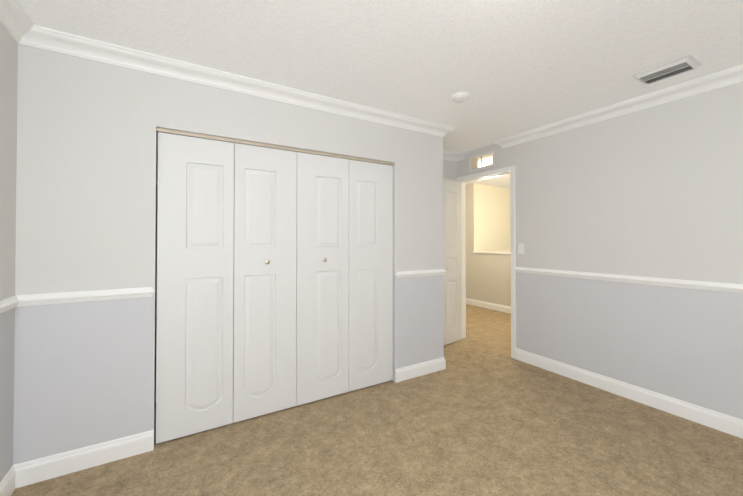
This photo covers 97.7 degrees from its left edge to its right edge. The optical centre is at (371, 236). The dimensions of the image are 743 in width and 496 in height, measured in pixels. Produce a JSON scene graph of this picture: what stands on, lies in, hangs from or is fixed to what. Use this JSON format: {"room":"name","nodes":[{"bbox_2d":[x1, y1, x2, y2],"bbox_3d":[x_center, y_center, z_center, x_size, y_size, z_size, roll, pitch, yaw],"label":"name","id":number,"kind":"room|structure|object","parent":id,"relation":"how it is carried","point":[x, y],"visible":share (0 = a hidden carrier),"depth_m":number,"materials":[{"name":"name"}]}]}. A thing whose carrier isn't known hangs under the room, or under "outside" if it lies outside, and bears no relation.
{"room":"empty bedroom","nodes":[
{"label":"empty bedroom","id":0,"kind":"room"},
{"bbox_2d":[0,22,17,481],"bbox_3d":[-1.153,0.090,0.381,0.120,2.448,4.685,0,-1,-31],"label":"wall","id":1,"kind":"structure","parent":0,"point":[8,95],"depth_m":1.65,"materials":[{"name":"grey paint"}]},
{"bbox_2d":[0,464,17,495],"bbox_3d":[-0.927,1.251,0.123,0.014,0.120,3.730,0,-1,-31],"label":"baseboard","id":2,"kind":"structure","parent":1,"relation":"attached to","point":[8,484],"depth_m":1.66,"materials":[{"name":"white wood"}]},
{"bbox_2d":[0,295,20,312],"bbox_3d":[-0.922,0.326,0.135,0.024,0.060,3.730,0,-1,-31],"label":"trim","id":3,"kind":"structure","parent":1,"relation":"attached to","point":[9,303],"depth_m":1.64,"materials":[{"name":"white wood"}]},
{"bbox_2d":[0,0,35,46],"bbox_3d":[-0.914,-1.093,0.191,0.080,0.086,3.670,0,-1,-31],"label":"crown molding","id":4,"kind":"structure","parent":1,"relation":"attached to","point":[19,25],"depth_m":1.64,"materials":[{"name":"white wood"}]},
{"bbox_2d":[13,44,156,464],"bbox_3d":[-1.659,0.107,1.936,0.620,2.448,0.110,0,-1,-31],"label":"wall pier","id":5,"kind":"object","parent":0,"point":[86,202],"visible":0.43,"depth_m":1.87,"materials":[{"name":"grey paint"}]},
{"bbox_2d":[17,430,153,487],"bbox_3d":[-1.614,1.270,1.878,0.590,0.120,0.014,0,-1,-31],"label":"baseboard","id":6,"kind":"structure","parent":5,"relation":"attached to","point":[40,469],"depth_m":1.85,"materials":[{"name":"white wood"}]},
{"bbox_2d":[21,287,154,305],"bbox_3d":[-1.611,0.345,1.884,0.590,0.060,0.024,0,-1,-31],"label":"trim","id":7,"kind":"structure","parent":5,"relation":"attached to","point":[96,295],"depth_m":1.86,"materials":[{"name":"white wood"}]},
{"bbox_2d":[156,74,394,162],"bbox_3d":[-0.601,-0.901,2.585,1.850,0.418,0.110,0,-1,-31],"label":"wall","id":8,"kind":"structure","parent":0,"point":[188,106],"depth_m":2.40,"materials":[{"name":"grey paint"}]},
{"bbox_2d":[156,132,233,443],"bbox_3d":[-1.187,0.326,2.209,0.455,1.992,0.034,0,-1,-31],"label":"closet door leaf","id":9,"kind":"structure","parent":8,"relation":"in","point":[195,273],"depth_m":2.19,"materials":[{"name":"white wood"}]},
{"bbox_2d":[32,25,453,136],"bbox_3d":[-0.488,-1.068,2.544,3.060,0.086,0.080,0,-1,-31],"label":"crown molding","id":10,"kind":"structure","parent":8,"relation":"attached to","point":[49,39],"depth_m":2.18,"materials":[{"name":"white wood"}]},
{"bbox_2d":[233,143,296,422],"bbox_3d":[-0.785,0.328,2.432,0.455,1.992,0.066,0,-1,-31],"label":"closet door leaf","id":11,"kind":"structure","parent":8,"relation":"in","point":[264,290],"depth_m":2.42,"materials":[{"name":"white wood"}]},
{"bbox_2d":[156,128,393,165],"bbox_3d":[-0.597,-0.681,2.576,1.850,0.022,0.044,0,-1,-31],"label":"trim","id":12,"kind":"structure","parent":8,"relation":"attached to","point":[175,132],"depth_m":2.42,"materials":[{"name":"white wood"}]},
{"bbox_2d":[296,152,348,405],"bbox_3d":[-0.392,0.331,2.669,0.455,1.992,0.066,0,-1,-31],"label":"closet door leaf","id":13,"kind":"structure","parent":8,"relation":"in","point":[322,295],"depth_m":2.66,"materials":[{"name":"white wood"}]},
{"bbox_2d":[348,160,392,391],"bbox_3d":[-0.007,0.333,2.920,0.455,1.992,0.034,0,-1,-31],"label":"closet door leaf","id":14,"kind":"structure","parent":8,"relation":"in","point":[370,274],"depth_m":2.90,"materials":[{"name":"white wood"}]},
{"bbox_2d":[155,133,457,402],"bbox_3d":[-0.527,0.122,3.400,4.070,2.448,0.160,0,-1,-31],"label":"wall","id":15,"kind":"structure","parent":0,"point":[449,170],"depth_m":4.25,"materials":[{"name":"grey paint"}]},
{"bbox_2d":[443,179,461,344],"bbox_3d":[0.879,0.313,4.024,0.769,2.060,0.035,1,-1,-41],"label":"bedroom door","id":16,"kind":"structure","parent":15,"relation":"in","point":[452,309],"depth_m":4.13,"materials":[{"name":"white wood"}]},
{"bbox_2d":[461,183,463,338],"bbox_3d":[1.216,0.322,4.327,0.035,2.070,0.010,0,-1,-31],"label":"door frame","id":17,"kind":"structure","parent":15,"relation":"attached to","point":[462,217],"depth_m":4.32,"materials":[{"name":"white wood"}]},
{"bbox_2d":[11,304,742,495],"bbox_3d":[0.911,1.369,2.724,6.090,0.060,6.590,0,-1,-31],"label":"floor","id":18,"kind":"structure","parent":0,"point":[483,413],"depth_m":2.05,"materials":[{"name":"carpet"}]},
{"bbox_2d":[18,0,742,187],"bbox_3d":[2.358,-1.129,3.624,9.470,0.060,6.590,0,-1,-31],"label":"ceiling","id":19,"kind":"structure","parent":0,"point":[512,67],"depth_m":1.90,"materials":[{"name":"white paint"}]},
{"bbox_2d":[452,92,469,102],"bbox_3d":[0.704,-1.089,2.562,0.136,0.044,0.136,0,-1,-31],"label":"smoke detector","id":20,"kind":"object","parent":19,"relation":"attached to","point":[460,97],"visible":1,"depth_m":2.53,"materials":[{"name":"white plastic"}]},
{"bbox_2d":[631,54,701,84],"bbox_3d":[1.971,-1.102,2.175,0.225,0.026,0.300,0,-1,-31],"label":"ceiling vent","id":21,"kind":"object","parent":19,"relation":"in","point":[684,64],"visible":1,"depth_m":2.14,"materials":[{"name":"white metal"}]},
{"bbox_2d":[393,127,443,381],"bbox_3d":[0.448,0.120,3.206,0.600,2.448,0.110,0,-1,-31],"label":"wall pier","id":22,"kind":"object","parent":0,"point":[418,324],"visible":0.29,"depth_m":3.14,"materials":[{"name":"grey paint"}]},
{"bbox_2d":[395,357,445,382],"bbox_3d":[0.672,1.289,3.656,1.462,0.120,0.699,0,-1,-31],"label":"baseboard","id":23,"kind":"structure","parent":22,"relation":"attached to","point":[417,370],"depth_m":3.12,"materials":[{"name":"white wood"}]},
{"bbox_2d":[395,269,446,277],"bbox_3d":[0.675,0.364,3.662,1.462,0.060,0.709,0,-1,-31],"label":"trim","id":24,"kind":"structure","parent":22,"relation":"attached to","point":[417,273],"depth_m":3.14,"materials":[{"name":"white wood"}]},
{"bbox_2d":[458,160,511,177],"bbox_3d":[1.416,-0.799,4.013,0.120,0.105,0.815,0,-1,-31],"label":"wall","id":25,"kind":"structure","parent":0,"point":[497,166],"depth_m":3.90,"materials":[{"name":"grey paint"}]},
{"bbox_2d":[461,173,509,182],"bbox_3d":[1.414,-0.722,4.011,0.035,0.010,0.775,0,-1,-31],"label":"trim","id":26,"kind":"structure","parent":25,"relation":"attached to","point":[486,177],"depth_m":4.00,"materials":[{"name":"white wood"}]},
{"bbox_2d":[458,144,511,161],"bbox_3d":[1.416,-1.043,4.015,0.120,0.103,0.815,0,-1,-31],"label":"wall","id":27,"kind":"structure","parent":0,"point":[495,147],"depth_m":3.98,"materials":[{"name":"grey paint"}]},
{"bbox_2d":[443,151,463,161],"bbox_3d":[0.781,-1.051,4.100,0.880,0.086,0.095,0,-1,-31],"label":"crown molding","id":28,"kind":"structure","parent":27,"relation":"attached to","point":[449,156],"depth_m":4.25,"materials":[{"name":"white wood"}]},
{"bbox_2d":[466,183,510,306],"bbox_3d":[2.771,0.145,5.435,0.120,2.448,3.650,0,-1,-31],"label":"wall","id":29,"kind":"structure","parent":0,"point":[492,278],"depth_m":6.30,"materials":[{"name":"grey paint"}]},
{"bbox_2d":[466,298,510,313],"bbox_3d":[2.713,1.308,5.388,0.014,0.120,3.650,0,-1,-31],"label":"baseboard","id":30,"kind":"structure","parent":29,"relation":"attached to","point":[493,306],"depth_m":6.17,"materials":[{"name":"white wood"}]},
{"bbox_2d":[473,251,510,254],"bbox_3d":[2.907,0.296,5.207,0.160,0.040,3.120,0,-1,-31],"label":"cap","id":31,"kind":"object","parent":29,"relation":"on","point":[493,252],"visible":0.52,"depth_m":6.16,"materials":[{"name":"white wood"}]},
{"bbox_2d":[474,184,510,251],"bbox_3d":[3.365,0.169,7.615,3.370,2.448,0.530,0,-1,-31],"label":"wall","id":32,"kind":"structure","parent":0,"point":[492,230],"depth_m":6.80,"materials":[{"name":"beige paint"}]},
{"bbox_2d":[458,82,742,419],"bbox_3d":[2.342,0.112,2.465,0.120,2.448,4.405,0,-1,-31],"label":"wall","id":33,"kind":"structure","parent":0,"point":[656,191],"depth_m":2.61,"materials":[{"name":"grey paint"}]},
{"bbox_2d":[469,150,494,171],"bbox_3d":[1.357,-0.921,3.993,0.022,0.194,0.390,0,-1,-31],"label":"air vent","id":34,"kind":"object","parent":33,"relation":"in","point":[483,166],"visible":1,"depth_m":3.98,"materials":[{"name":"white metal"}]},
{"bbox_2d":[455,165,515,358],"bbox_3d":[1.409,0.284,3.996,0.137,2.137,0.889,0,-1,-31],"label":"door frame","id":35,"kind":"structure","parent":33,"relation":"attached to","point":[511,169],"depth_m":3.62,"materials":[{"name":"white wood"}]},
{"bbox_2d":[518,243,523,253],"bbox_3d":[1.624,0.133,3.530,0.012,0.115,0.070,0,-1,-31],"label":"rocker light switch","id":36,"kind":"object","parent":33,"relation":"attached to","point":[520,248],"visible":1,"depth_m":3.53,"materials":[{"name":"white plastic"}]},
{"bbox_2d":[493,64,742,148],"bbox_3d":[2.417,-1.072,2.161,0.080,0.086,3.785,0,-1,-31],"label":"crown molding","id":37,"kind":"structure","parent":33,"relation":"attached to","point":[723,78],"depth_m":2.62,"materials":[{"name":"white wood"}]},
{"bbox_2d":[514,267,742,293],"bbox_3d":[2.501,0.347,2.061,0.024,0.060,3.553,0,-1,-31],"label":"trim","id":38,"kind":"structure","parent":33,"relation":"attached to","point":[716,286],"depth_m":2.60,"materials":[{"name":"white wood"}]},
{"bbox_2d":[515,348,742,438],"bbox_3d":[2.505,1.272,2.053,0.014,0.120,3.553,0,-1,-31],"label":"baseboard","id":39,"kind":"structure","parent":33,"relation":"attached to","point":[725,423],"depth_m":2.60,"materials":[{"name":"white wood"}]}
]}

